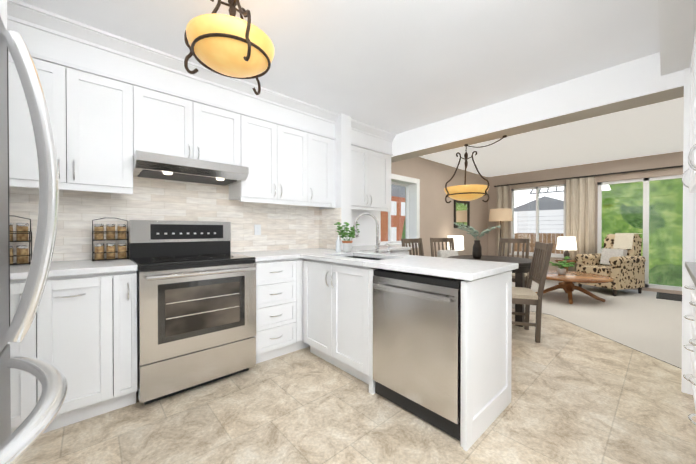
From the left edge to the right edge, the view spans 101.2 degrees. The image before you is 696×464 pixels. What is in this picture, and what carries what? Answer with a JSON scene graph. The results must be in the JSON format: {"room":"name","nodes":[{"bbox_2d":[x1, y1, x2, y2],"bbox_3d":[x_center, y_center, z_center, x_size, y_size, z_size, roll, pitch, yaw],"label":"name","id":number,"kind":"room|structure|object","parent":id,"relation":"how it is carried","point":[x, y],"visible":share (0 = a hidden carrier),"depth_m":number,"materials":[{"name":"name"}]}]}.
{"room":"kitchen","nodes":[
{"label":"kitchen","id":0,"kind":"room"},
{"bbox_2d":[54,157,487,261],"bbox_3d":[0.428,-0.153,4.623,9.100,2.550,0.530,0,0,-42],"label":"wall","id":1,"kind":"structure","parent":0,"point":[436,214],"depth_m":5.83,"materials":[{"name":"beige paint"}]},
{"bbox_2d":[8,51,132,193],"bbox_3d":[-2.087,-0.660,1.747,1.216,0.780,0.352,0,0,-42],"label":"upper cabinet","id":2,"kind":"object","parent":1,"relation":"attached to","point":[91,116],"visible":0.81,"depth_m":1.86,"materials":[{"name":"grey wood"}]},
{"bbox_2d":[9,177,340,262],"bbox_3d":[-1.371,-0.189,2.360,3.100,0.789,0.428,0,0,-42],"label":"backsplash","id":3,"kind":"structure","parent":1,"relation":"attached to","point":[285,227],"depth_m":2.49,"materials":[{"name":"tile"}]},
{"bbox_2d":[133,85,240,165],"bbox_3d":[-1.345,-0.806,2.414,0.776,0.497,0.352,0,0,-42],"label":"upper cabinet","id":4,"kind":"object","parent":1,"relation":"attached to","point":[165,124],"visible":0.73,"depth_m":2.27,"materials":[{"name":"grey wood"}]},
{"bbox_2d":[133,150,248,185],"bbox_3d":[-1.300,-0.495,2.365,0.776,0.122,0.486,0,0,-42],"label":"range hood","id":5,"kind":"object","parent":1,"relation":"attached to","point":[160,166],"visible":0.98,"depth_m":2.21,"materials":[{"name":"silver metal"}]},
{"bbox_2d":[7,19,391,155],"bbox_3d":[-1.025,-1.197,2.739,4.130,0.278,0.318,0,0,-42],"label":"soffit","id":6,"kind":"structure","parent":1,"relation":"attached to","point":[46,44],"depth_m":2.19,"materials":[{"name":"white paint"}]},
{"bbox_2d":[7,0,395,155],"bbox_3d":[-0.894,-1.197,2.593,4.129,0.277,0.076,0,0,-42],"label":"crown molding","id":7,"kind":"structure","parent":1,"relation":"attached to","point":[20,12],"depth_m":2.12,"materials":[{"name":"white wood"}]},
{"bbox_2d":[254,225,260,234],"bbox_3d":[-0.949,-0.023,3.007,0.070,0.110,0.008,0,0,-42],"label":"outlet","id":8,"kind":"object","parent":1,"relation":"attached to","point":[257,229],"visible":1,"depth_m":3.00,"materials":[{"name":"white plastic"}]},
{"bbox_2d":[229,115,335,207],"bbox_3d":[-0.645,-0.668,3.043,1.101,0.780,0.352,0,0,-42],"label":"upper cabinet","id":9,"kind":"object","parent":1,"relation":"attached to","point":[287,165],"visible":1,"depth_m":2.88,"materials":[{"name":"grey wood"}]},
{"bbox_2d":[351,145,390,211],"bbox_3d":[0.194,-0.673,3.820,0.875,0.780,0.344,0,0,-42],"label":"upper cabinet","id":10,"kind":"object","parent":1,"relation":"attached to","point":[370,180],"visible":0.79,"depth_m":3.72,"materials":[{"name":"grey wood"}]},
{"bbox_2d":[381,173,419,247],"bbox_3d":[0.814,-0.352,5.104,1.320,1.300,0.270,0,0,-42],"label":"dining window","id":11,"kind":"structure","parent":1,"relation":"in","point":[412,198],"depth_m":5.41,"materials":[{"name":"white"}]},
{"bbox_2d":[454,200,469,227],"bbox_3d":[2.622,-0.406,6.578,0.720,0.630,0.030,0,0,-42],"label":"wall mirror","id":12,"kind":"object","parent":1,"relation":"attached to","point":[461,212],"visible":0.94,"depth_m":6.57,"materials":[{"name":"mirror"}]},
{"bbox_2d":[18,0,659,134],"bbox_3d":[0.803,-1.423,0.608,4.300,0.200,6.230,0,0,-42],"label":"ceiling","id":13,"kind":"structure","parent":0,"point":[396,67],"depth_m":2.01,"materials":[{"name":"white paint"}]},
{"bbox_2d":[184,0,274,94],"bbox_3d":[-0.617,-1.081,1.539,0.440,0.493,0.460,0,0,-42],"label":"kitchen ceiling light","id":14,"kind":"object","parent":13,"relation":"hanging from","point":[231,45],"visible":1,"depth_m":1.44,"materials":[{"name":"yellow glass"}]},
{"bbox_2d":[14,308,695,463],"bbox_3d":[1.243,1.144,1.201,5.826,0.001,6.600,0,0,-42],"label":"floor","id":15,"kind":"structure","parent":0,"point":[579,395],"depth_m":1.72,"materials":[{"name":"beige tile"}]},
{"bbox_2d":[0,0,9,343],"bbox_3d":[-1.146,-0.086,0.381,0.783,2.469,0.866,0,0,-42],"label":"tall cabinet","id":16,"kind":"object","parent":15,"relation":"on","point":[3,9],"visible":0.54,"depth_m":0.93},
{"bbox_2d":[0,17,67,463],"bbox_3d":[-1.079,0.248,0.440,0.922,1.800,0.820,0,0,-42],"label":"fridge","id":17,"kind":"object","parent":15,"relation":"on","point":[20,440],"visible":1,"depth_m":0.91,"materials":[{"name":"grey metal"}]},
{"bbox_2d":[10,271,137,433],"bbox_3d":[-1.996,0.695,1.649,1.209,0.892,0.631,0,0,-42],"label":"base cabinet","id":18,"kind":"object","parent":15,"relation":"on","point":[81,334],"visible":0.77,"depth_m":1.68,"materials":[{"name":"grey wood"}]},
{"bbox_2d":[10,259,137,279],"bbox_3d":[-1.997,0.229,1.649,1.210,0.036,0.627,0,0,-42],"label":"countertop","id":19,"kind":"structure","parent":18,"relation":"on","point":[79,267],"depth_m":1.74,"materials":[{"name":"stone"}]},
{"bbox_2d":[9,215,31,264],"bbox_3d":[-2.134,0.052,1.789,0.206,0.313,0.081,0,0,-42],"label":"spice rack","id":20,"kind":"object","parent":19,"relation":"on","point":[22,233],"visible":0.62,"depth_m":1.81,"materials":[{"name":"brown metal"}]},
{"bbox_2d":[92,218,128,260],"bbox_3d":[-1.749,0.050,2.109,0.206,0.313,0.081,0,0,-42],"label":"spice rack","id":21,"kind":"object","parent":19,"relation":"on","point":[99,252],"visible":1,"depth_m":2.09,"materials":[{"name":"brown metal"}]},
{"bbox_2d":[129,220,255,404],"bbox_3d":[-1.225,0.522,2.277,0.764,1.230,0.722,0,0,-42],"label":"range","id":22,"kind":"object","parent":15,"relation":"on","point":[196,303],"visible":1,"depth_m":2.07,"materials":[{"name":"silver metal"}]},
{"bbox_2d":[255,258,309,363],"bbox_3d":[-0.573,0.686,2.929,1.061,0.892,0.631,0,0,-42],"label":"base cabinet","id":23,"kind":"object","parent":15,"relation":"on","point":[279,307],"visible":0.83,"depth_m":2.53,"materials":[{"name":"grey wood"}]},
{"bbox_2d":[233,250,297,261],"bbox_3d":[-0.817,0.222,2.710,0.414,0.036,0.627,0,0,-42],"label":"countertop","id":24,"kind":"structure","parent":23,"relation":"on","point":[273,254],"depth_m":2.60,"materials":[{"name":"stone"}]},
{"bbox_2d":[303,256,378,378],"bbox_3d":[0.110,0.689,2.529,0.643,0.892,0.878,0,0,-42],"label":"base cabinet","id":25,"kind":"object","parent":15,"relation":"on","point":[338,315],"depth_m":2.33,"materials":[{"name":"grey wood"}]},
{"bbox_2d":[352,245,410,250],"bbox_3d":[0.231,0.216,3.661,1.035,0.036,0.639,0,0,-42],"label":"countertop","id":26,"kind":"structure","parent":25,"relation":"on","point":[392,248],"depth_m":3.65,"materials":[{"name":"stone"}]},
{"bbox_2d":[373,269,463,440],"bbox_3d":[0.584,0.694,1.937,0.626,0.865,0.625,0,0,-42],"label":"dishwasher","id":27,"kind":"object","parent":15,"relation":"on","point":[417,345],"visible":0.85,"depth_m":1.70,"materials":[{"name":"silver metal"}]},
{"bbox_2d":[359,266,511,450],"bbox_3d":[0.597,0.693,1.987,0.643,0.892,0.778,0,0,-42],"label":"base cabinet","id":28,"kind":"object","parent":15,"relation":"on","point":[486,302],"depth_m":1.70,"materials":[{"name":"grey wood"}]},
{"bbox_2d":[286,248,518,280],"bbox_3d":[0.142,0.315,2.504,0.706,0.220,2.217,0,0,-42],"label":"countertop","id":29,"kind":"structure","parent":28,"relation":"on","point":[464,269],"depth_m":1.96,"materials":[{"name":"stone"}]},
{"bbox_2d":[319,113,350,249],"bbox_3d":[-0.162,-0.106,3.447,0.150,2.470,0.430,0,0,-42],"label":"pilaster","id":30,"kind":"object","parent":29,"relation":"on","point":[343,163],"visible":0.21,"depth_m":3.28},
{"bbox_2d":[336,235,340,251],"bbox_3d":[-0.097,0.117,2.882,0.056,0.170,0.055,0,0,-42],"label":"soap bottle","id":31,"kind":"object","parent":29,"relation":"on","point":[338,245],"visible":1,"depth_m":2.86,"materials":[{"name":"white plastic"}]},
{"bbox_2d":[334,222,359,251],"bbox_3d":[0.002,0.046,2.903,0.250,0.312,0.272,0,0,-42],"label":"potted plant","id":32,"kind":"object","parent":29,"relation":"on","point":[347,245],"visible":0.98,"depth_m":2.87,"materials":[{"name":"green plant"}]},
{"bbox_2d":[354,213,379,253],"bbox_3d":[0.194,0.010,2.675,0.200,0.386,0.208,0,0,-42],"label":"faucet","id":33,"kind":"object","parent":29,"relation":"on","point":[357,235],"visible":1,"depth_m":2.68,"materials":[{"name":"silver metal"}]},
{"bbox_2d":[512,242,552,342],"bbox_3d":[1.882,0.621,3.169,0.530,1.020,0.440,0,0,18],"label":"chair","id":34,"kind":"object","parent":15,"relation":"on","point":[527,296],"visible":0.67,"depth_m":2.98,"materials":[{"name":"brown wood"}]},
{"bbox_2d":[681,68,688,392],"bbox_3d":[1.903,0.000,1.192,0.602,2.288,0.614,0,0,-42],"label":"tall cabinet","id":35,"kind":"object","parent":15,"relation":"on","point":[688,385],"depth_m":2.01,"materials":[{"name":"grey wood"}]},
{"bbox_2d":[685,68,695,424],"bbox_3d":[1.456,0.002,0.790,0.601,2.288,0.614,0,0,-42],"label":"tall cabinet","id":36,"kind":"object","parent":15,"relation":"on","point":[692,196],"depth_m":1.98,"materials":[{"name":"grey wood"}]},
{"bbox_2d":[419,97,683,176],"bbox_3d":[4.096,-1.483,3.750,4.800,0.120,6.500,0,0,-42],"label":"ceiling","id":37,"kind":"structure","parent":0,"point":[652,129],"depth_m":4.67,"materials":[{"name":"white paint"}]},
{"bbox_2d":[444,135,506,204],"bbox_3d":[1.483,-0.697,3.356,0.500,0.714,0.700,0,0,-42],"label":"dining pendant light","id":38,"kind":"object","parent":37,"relation":"hanging from","point":[464,192],"visible":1,"depth_m":3.30,"materials":[{"name":"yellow glass"}]},
{"bbox_2d":[391,52,683,162],"bbox_3d":[2.397,-1.227,2.224,0.270,0.372,6.200,0,0,-42],"label":"beam","id":39,"kind":"structure","parent":37,"relation":"attached to","point":[639,82],"depth_m":2.63,"materials":[{"name":"white paint"}]},
{"bbox_2d":[488,151,682,294],"bbox_3d":[5.825,-0.158,5.313,0.150,2.550,6.200,0,0,-42],"label":"wall","id":40,"kind":"structure","parent":0,"point":[651,161],"depth_m":5.97,"materials":[{"name":"beige paint"}]},
{"bbox_2d":[509,184,565,257],"bbox_3d":[4.468,-0.250,6.762,0.130,1.645,1.150,0,0,-42],"label":"window","id":41,"kind":"structure","parent":40,"relation":"in","point":[558,255],"depth_m":6.76,"materials":[{"name":"white"}]},
{"bbox_2d":[494,165,682,186],"bbox_3d":[5.340,-1.163,5.665,0.089,0.040,4.640,0,0,-42],"label":"track","id":42,"kind":"object","parent":40,"relation":"attached to","point":[594,175],"visible":0.98,"depth_m":5.84,"materials":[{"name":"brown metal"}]},
{"bbox_2d":[496,186,508,255],"bbox_3d":[3.897,-0.039,7.232,0.076,2.228,0.290,0,0,-42],"label":"curtain","id":43,"kind":"object","parent":42,"relation":"hanging from","point":[502,196],"visible":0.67,"depth_m":7.24,"materials":[{"name":"beige fabric"}]},
{"bbox_2d":[566,177,594,271],"bbox_3d":[4.936,-0.032,6.079,0.079,2.228,0.473,0,0,-42],"label":"curtain","id":44,"kind":"object","parent":42,"relation":"hanging from","point":[580,209],"visible":0.67,"depth_m":6.05,"materials":[{"name":"beige fabric"}]},
{"bbox_2d":[597,174,682,290],"bbox_3d":[6.038,0.016,5.069,0.060,2.084,2.450,0,0,-42],"label":"patio door","id":45,"kind":"structure","parent":40,"relation":"in","point":[645,223],"depth_m":5.43,"materials":[{"name":"white"}]},
{"bbox_2d":[512,280,681,368],"bbox_3d":[3.252,1.128,3.008,7.170,0.001,6.600,0,0,-42],"label":"floor","id":46,"kind":"structure","parent":0,"point":[648,323],"depth_m":3.85,"materials":[{"name":"beige carpet"}]},
{"bbox_2d":[380,250,408,254],"bbox_3d":[0.281,0.681,3.729,0.872,0.892,0.608,0,0,-42],"label":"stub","id":47,"kind":"object","parent":46,"relation":"on","point":[405,252],"visible":0.12,"depth_m":3.68,"materials":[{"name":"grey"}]},
{"bbox_2d":[401,238,423,255],"bbox_3d":[1.165,0.613,4.415,0.440,1.020,0.530,0,0,-34],"label":"chair","id":48,"kind":"object","parent":46,"relation":"on","point":[404,242],"visible":0.27,"depth_m":4.61,"materials":[{"name":"brown wood"}]},
{"bbox_2d":[430,238,454,256],"bbox_3d":[1.695,0.611,4.777,0.440,1.020,0.530,0,0,-12],"label":"chair","id":49,"kind":"object","parent":46,"relation":"on","point":[445,240],"visible":0.29,"depth_m":4.97,"materials":[{"name":"brown wood"}]},
{"bbox_2d":[437,250,457,257],"bbox_3d":[1.689,0.470,4.802,0.340,0.331,0.174,0,0,-12],"label":"chair pillow","id":50,"kind":"object","parent":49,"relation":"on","point":[445,253],"visible":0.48,"depth_m":4.78,"materials":[{"name":"beige fabric"}]},
{"bbox_2d":[448,255,531,326],"bbox_3d":[1.945,0.746,3.928,1.100,0.760,1.100,0,0,-42],"label":"dining table","id":51,"kind":"object","parent":46,"relation":"on","point":[523,268],"visible":0.44,"depth_m":3.44,"materials":[{"name":"brown wood"}]},
{"bbox_2d":[454,222,499,258],"bbox_3d":[1.750,0.109,3.955,0.658,0.512,0.610,0,0,-42],"label":"vase","id":52,"kind":"object","parent":51,"relation":"on","point":[477,251],"visible":1,"depth_m":3.89,"materials":[{"name":"black ceramic"}]},
{"bbox_2d":[489,208,512,237],"bbox_3d":[3.690,0.274,6.920,0.510,1.655,0.510,0,0,-42],"label":"floor lamp","id":53,"kind":"object","parent":46,"relation":"on","point":[500,215],"visible":0.69,"depth_m":6.72,"materials":[{"name":"beige fabric"}]},
{"bbox_2d":[498,238,529,287],"bbox_3d":[2.531,0.612,4.509,0.530,1.020,0.440,0,0,-42],"label":"chair","id":54,"kind":"object","parent":46,"relation":"on","point":[511,240],"visible":0.29,"depth_m":4.59,"materials":[{"name":"brown wood"}]},
{"bbox_2d":[555,259,575,284],"bbox_3d":[4.590,0.848,6.012,0.400,0.520,0.400,0,0,-42],"label":"side table","id":55,"kind":"object","parent":46,"relation":"on","point":[566,268],"visible":0.44,"depth_m":5.97,"materials":[{"name":"brown wood"}]},
{"bbox_2d":[556,237,576,259],"bbox_3d":[4.590,0.343,6.009,0.350,0.485,0.350,0,0,-42],"label":"table lamp","id":56,"kind":"object","parent":55,"relation":"on","point":[566,244],"visible":0.9,"depth_m":5.89,"materials":[{"name":"white fabric"}]},
{"bbox_2d":[535,270,613,303],"bbox_3d":[3.690,0.914,4.786,1.120,0.396,1.120,0,0,-42],"label":"coffee table","id":57,"kind":"object","parent":46,"relation":"on","point":[568,279],"visible":0.75,"depth_m":4.61,"materials":[{"name":"brown wood"}]},
{"bbox_2d":[549,256,574,273],"bbox_3d":[3.602,0.566,4.878,0.476,0.296,0.439,0,0,-42],"label":"potted plant","id":58,"kind":"object","parent":57,"relation":"on","point":[561,269],"visible":0.98,"depth_m":4.83,"materials":[{"name":"green plant"}]},
{"bbox_2d":[575,233,645,295],"bbox_3d":[4.915,0.567,5.354,0.912,1.089,0.705,0,0,-18],"label":"armchair","id":59,"kind":"object","parent":46,"relation":"on","point":[620,260],"visible":0.88,"depth_m":5.20,"materials":[{"name":"beige fabric"}]},
{"bbox_2d":[656,292,681,300],"bbox_3d":[5.720,1.109,4.690,0.650,0.014,0.900,0,0,-42],"label":"door mat","id":60,"kind":"object","parent":46,"relation":"on","point":[669,296],"visible":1,"depth_m":4.90,"materials":[{"name":"black fabric"}]},
{"bbox_2d":[683,69,684,203],"bbox_3d":[2.359,-0.003,1.602,0.624,2.288,0.614,0,0,-42],"label":"tall cabinet","id":61,"kind":"object","parent":46,"relation":"on","point":[684,69],"depth_m":2.02,"materials":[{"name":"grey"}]},
{"bbox_3d":[2.611,0.836,6.314,1.400,0.550,0.416,0,0,-42],"label":"console table","id":62,"kind":"object","parent":46,"relation":"on","visible":0},
{"bbox_2d":[447,236,463,249],"bbox_3d":[2.257,0.319,6.008,0.340,0.485,0.340,0,0,-42],"label":"light","id":63,"kind":"object","parent":62,"relation":"on","point":[458,242],"visible":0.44,"depth_m":5.86,"materials":[{"name":"white fabric"}]},
{"bbox_2d":[658,0,695,75],"bbox_3d":[1.988,-0.092,1.242,2.200,2.470,0.875,0,0,-42],"label":"wall","id":64,"kind":"structure","parent":0,"point":[677,23],"depth_m":1.66,"materials":[{"name":"white paint"}]},
{"bbox_2d":[686,130,695,192],"bbox_3d":[2.393,-0.708,1.610,0.511,0.878,0.587,0,0,-42],"label":"upper cabinet","id":65,"kind":"object","parent":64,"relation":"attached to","point":[690,191],"depth_m":1.97,"materials":[{"name":"wood"}]},
{"bbox_2d":[690,30,695,189],"bbox_3d":[1.912,-0.705,1.177,1.022,0.878,0.587,0,0,-42],"label":"upper cabinet","id":66,"kind":"object","parent":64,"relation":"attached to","point":[692,160],"depth_m":1.70,"materials":[{"name":"white wood"}]},
{"bbox_2d":[685,262,695,286],"bbox_3d":[1.907,0.232,1.189,1.805,0.036,0.605,0,0,-42],"label":"countertop","id":67,"kind":"structure","parent":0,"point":[690,267],"depth_m":1.62,"materials":[{"name":"white stone"}]},
{"label":"outside","id":68,"kind":"structure","parent":0,"visible":0},
{"bbox_2d":[402,178,682,286],"bbox_3d":[6.946,-1.113,10.284,5.986,7.397,24.101,0,0,-42],"label":"trees","id":69,"kind":"object","parent":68,"point":[625,223],"depth_m":9.15,"materials":[{"name":"green plant"}]},
{"bbox_2d":[514,185,610,232],"bbox_3d":[7.622,-6.910,9.441,36.000,20.000,40.000,0,0,-42],"label":"sky","id":70,"kind":"structure","parent":68,"point":[531,197],"depth_m":26.18,"materials":[{"name":"white"}]},
{"label":"ground","id":71,"kind":"structure","parent":68,"visible":0},
{"bbox_2d":[381,184,404,241],"bbox_3d":[1.830,-0.325,15.774,3.400,4.750,2.900,0,0,-42],"label":"brickhouse","id":72,"kind":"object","parent":71,"relation":"on","point":[395,205],"depth_m":14.42,"materials":[{"name":"orange brick"}]},
{"bbox_2d":[514,233,562,253],"bbox_3d":[5.834,1.062,10.037,0.070,2.050,3.600,0,0,-42],"label":"fence","id":73,"kind":"object","parent":71,"relation":"on","point":[554,236],"depth_m":9.44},
{"bbox_2d":[514,187,563,252],"bbox_3d":[11.219,-0.773,15.833,6.245,5.645,3.837,0,0,-42],"label":"house","id":74,"kind":"structure","parent":71,"relation":"on","point":[556,211],"depth_m":13.60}
]}

